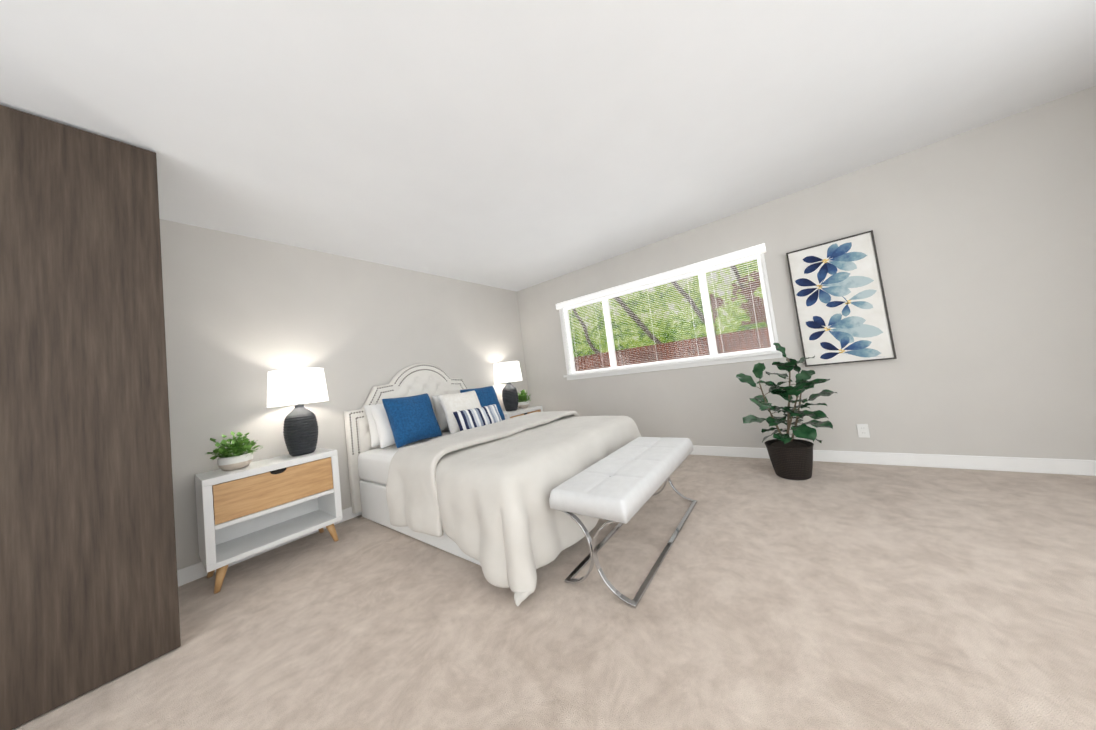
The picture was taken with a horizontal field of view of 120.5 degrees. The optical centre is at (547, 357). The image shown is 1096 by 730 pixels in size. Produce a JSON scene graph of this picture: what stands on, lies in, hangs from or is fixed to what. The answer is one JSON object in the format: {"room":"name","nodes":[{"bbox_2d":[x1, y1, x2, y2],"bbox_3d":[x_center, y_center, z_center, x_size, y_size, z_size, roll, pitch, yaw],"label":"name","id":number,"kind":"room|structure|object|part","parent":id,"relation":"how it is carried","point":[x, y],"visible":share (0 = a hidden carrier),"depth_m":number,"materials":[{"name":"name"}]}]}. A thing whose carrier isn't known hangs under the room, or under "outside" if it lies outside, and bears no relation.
{"room":"bedroom","nodes":[
{"label":"bedroom","id":0,"kind":"room"},
{"bbox_2d":[160,219,529,569],"bbox_3d":[-1.897,0.237,3.010,0.150,2.440,5.200,-9,-4,37],"label":"wall","id":1,"kind":"structure","parent":0,"point":[244,316],"depth_m":2.63,"materials":[{"name":"grey paint"}]},
{"bbox_2d":[177,507,361,586],"bbox_3d":[-1.694,1.386,2.888,0.017,0.100,4.830,-9,-4,37],"label":"baseboard","id":2,"kind":"structure","parent":1,"relation":"attached to","point":[188,574],"depth_m":2.09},
{"bbox_2d":[0,0,1095,291],"bbox_3d":[0.052,-1.372,1.467,5.500,0.100,5.200,-9,-4,37],"label":"ceiling","id":3,"kind":"structure","parent":0,"point":[514,144],"depth_m":1.62,"materials":[{"name":"white paint"}]},
{"bbox_2d":[13,454,1095,729],"bbox_3d":[0.358,1.145,1.319,5.500,0.100,5.200,-9,-4,37],"label":"floor","id":4,"kind":"structure","parent":0,"point":[847,596],"depth_m":1.28,"materials":[{"name":"carpet"}]},
{"bbox_2d":[0,105,180,729],"bbox_3d":[-2.153,0.165,1.177,0.040,2.419,0.920,-9,-4,37],"label":"wardrobe","id":5,"kind":"object","parent":4,"relation":"on","point":[89,599],"depth_m":1.33,"materials":[{"name":"brown wood"}]},
{"bbox_2d":[195,448,342,593],"bbox_3d":[-1.970,1.089,2.252,0.400,0.680,0.710,-9,-4,37],"label":"nightstand","id":6,"kind":"object","parent":4,"relation":"on","point":[255,507],"visible":1,"depth_m":2.14,"materials":[{"name":"white wood"}]},
{"bbox_2d":[207,431,262,470],"bbox_3d":[-2.137,0.631,2.138,0.332,0.254,0.277,-9,-4,37],"label":"plant","id":7,"kind":"object","parent":6,"relation":"on","point":[238,458],"visible":1,"depth_m":2.10,"materials":[{"name":"green plant"}]},
{"bbox_3d":[-2.129,0.711,2.134,0.174,0.092,0.174,-9,-4,37],"label":"pot","id":8,"kind":"part","parent":7,"relation":"part of","materials":[{"name":"white ceramic"}]},
{"bbox_3d":[-1.980,0.912,2.253,0.368,0.234,0.620,-9,-4,37],"label":"drawer","id":9,"kind":"part","parent":6,"relation":"part of","materials":[{"name":"brown wood"}]},
{"bbox_2d":[267,368,328,455],"bbox_3d":[-1.939,0.423,2.445,0.380,0.654,0.380,-9,-4,37],"label":"lamp","id":10,"kind":"object","parent":6,"relation":"on","point":[297,387],"visible":1,"depth_m":2.35,"materials":[{"name":"white fabric"}]},
{"bbox_3d":[-1.962,0.233,2.456,0.380,0.266,0.380,-9,-4,37],"label":"lamp shade","id":11,"kind":"part","parent":10,"relation":"part of","materials":[{"name":"white fabric"}]},
{"bbox_2d":[344,363,640,605],"bbox_3d":[-0.505,0.597,2.793,2.182,1.350,1.807,-9,-4,37],"label":"bed","id":12,"kind":"object","parent":4,"relation":"on","point":[438,457],"visible":0.96,"depth_m":2.05,"materials":[{"name":"white fabric"}]},
{"bbox_2d":[382,393,442,448],"bbox_3d":[-1.224,0.553,2.847,0.168,0.480,0.480,-34,-17,29],"label":"pillow","id":13,"kind":"object","parent":12,"relation":"on","point":[411,419],"depth_m":2.75,"materials":[{"name":"blue fabric"}]},
{"bbox_2d":[438,390,488,436],"bbox_3d":[-0.830,0.536,3.099,0.450,0.450,0.157,-3,-29,-50],"label":"pillow","id":14,"kind":"object","parent":12,"relation":"on","point":[450,403],"depth_m":3.00,"materials":[{"name":"white fabric"}]},
{"bbox_2d":[460,385,505,427],"bbox_3d":[-0.724,0.535,3.497,0.470,0.470,0.168,-3,-27,-48],"label":"pillow","id":15,"kind":"object","parent":12,"relation":"on","point":[487,396],"depth_m":3.51,"materials":[{"name":"fabric"}]},
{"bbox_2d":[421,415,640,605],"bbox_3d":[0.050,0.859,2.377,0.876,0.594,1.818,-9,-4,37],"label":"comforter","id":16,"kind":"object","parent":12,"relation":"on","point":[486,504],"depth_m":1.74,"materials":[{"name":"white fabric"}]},
{"bbox_2d":[503,406,542,419],"bbox_3d":[-0.414,1.040,4.284,0.400,0.640,0.700,-9,-4,37],"label":"nightstand","id":17,"kind":"object","parent":4,"relation":"on","point":[520,412],"visible":0.21,"depth_m":4.19,"materials":[{"name":"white wood"}]},
{"bbox_2d":[494,361,521,411],"bbox_3d":[-0.533,0.397,4.277,0.384,0.660,0.384,-9,-4,37],"label":"lamp","id":18,"kind":"object","parent":17,"relation":"on","point":[508,372],"visible":1,"depth_m":4.17,"materials":[{"name":"white fabric"}]},
{"bbox_3d":[-0.556,0.204,4.289,0.384,0.268,0.384,-9,-4,37],"label":"lamp shade","id":19,"kind":"part","parent":18,"relation":"part of","materials":[{"name":"white fabric"}]},
{"bbox_2d":[517,390,530,407],"bbox_3d":[-0.366,0.591,4.464,0.269,0.258,0.276,-9,-4,37],"label":"plant","id":20,"kind":"object","parent":17,"relation":"on","point":[523,401],"visible":0.9,"depth_m":4.41,"materials":[{"name":"green plant"}]},
{"bbox_3d":[-0.354,0.673,4.465,0.174,0.092,0.174,-9,-4,37],"label":"pot","id":21,"kind":"part","parent":20,"relation":"part of","materials":[{"name":"white ceramic"}]},
{"bbox_2d":[549,437,696,608],"bbox_3d":[0.562,0.869,1.959,0.420,0.474,1.220,-9,-4,37],"label":"bench","id":22,"kind":"object","parent":4,"relation":"on","point":[621,485],"visible":1,"depth_m":1.63,"materials":[{"name":"leather"}]},
{"bbox_2d":[549,437,693,523],"bbox_3d":[0.540,0.683,1.970,0.420,0.099,1.220,-9,-4,37],"label":"cushion","id":23,"kind":"object","parent":22,"relation":"on","point":[614,488],"depth_m":1.65,"materials":[{"name":"leather"}]},
{"bbox_2d":[736,343,837,479],"bbox_3d":[1.950,0.418,2.542,0.648,1.099,0.642,-9,-4,37],"label":"plant","id":24,"kind":"object","parent":4,"relation":"on","point":[791,458],"visible":1,"depth_m":2.50,"materials":[{"name":"green plant"}]},
{"bbox_2d":[764,438,813,479],"bbox_3d":[1.991,0.835,2.566,0.326,0.266,0.326,-9,-4,37],"label":"plant pot","id":25,"kind":"object","parent":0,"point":[792,460],"depth_m":2.47,"materials":[{"name":"black wicker"}]},
{"bbox_2d":[517,86,1095,459],"bbox_3d":[1.737,-0.182,3.399,5.200,2.440,0.150,-9,-4,37],"label":"wall","id":26,"kind":"structure","parent":0,"point":[985,239],"depth_m":2.38,"materials":[{"name":"grey paint"}]},
{"bbox_2d":[559,253,785,379],"bbox_3d":[1.202,-0.371,3.754,2.520,1.075,0.175,-9,-4,37],"label":"window","id":27,"kind":"structure","parent":26,"relation":"in","point":[714,357],"depth_m":3.51,"materials":[{"name":"plastic"}]},
{"bbox_2d":[556,243,765,309],"bbox_3d":[1.101,-0.887,3.734,2.480,0.080,0.050,-9,-4,37],"label":"window valance","id":28,"kind":"object","parent":27,"relation":"attached to","point":[727,258],"visible":1,"depth_m":3.50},
{"bbox_2d":[786,230,896,366],"bbox_3d":[2.489,-0.476,2.694,0.564,1.054,0.039,-9,-4,37],"label":"picture","id":29,"kind":"object","parent":26,"relation":"attached to","point":[840,302],"visible":1,"depth_m":2.67,"materials":[{"name":"canvas"},{"name":"paint"}]},
{"bbox_2d":[856,424,869,437],"bbox_3d":[2.649,0.616,2.630,0.070,0.114,0.008,-9,-4,37],"label":"electrical outlet","id":30,"kind":"object","parent":26,"relation":"attached to","point":[863,430],"visible":1,"depth_m":2.63,"materials":[{"name":"white plastic"}]},
{"bbox_2d":[690,445,1095,475],"bbox_3d":[1.827,0.980,3.265,5.200,0.100,0.017,-9,-4,37],"label":"baseboard","id":31,"kind":"structure","parent":26,"relation":"attached to","point":[993,463],"depth_m":2.38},
{"label":"outside","id":32,"kind":"structure","parent":0,"visible":0},
{"bbox_2d":[568,259,770,370],"bbox_3d":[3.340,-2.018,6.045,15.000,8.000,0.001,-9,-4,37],"label":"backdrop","id":33,"kind":"structure","parent":32,"point":[666,340],"depth_m":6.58,"materials":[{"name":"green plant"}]}
]}

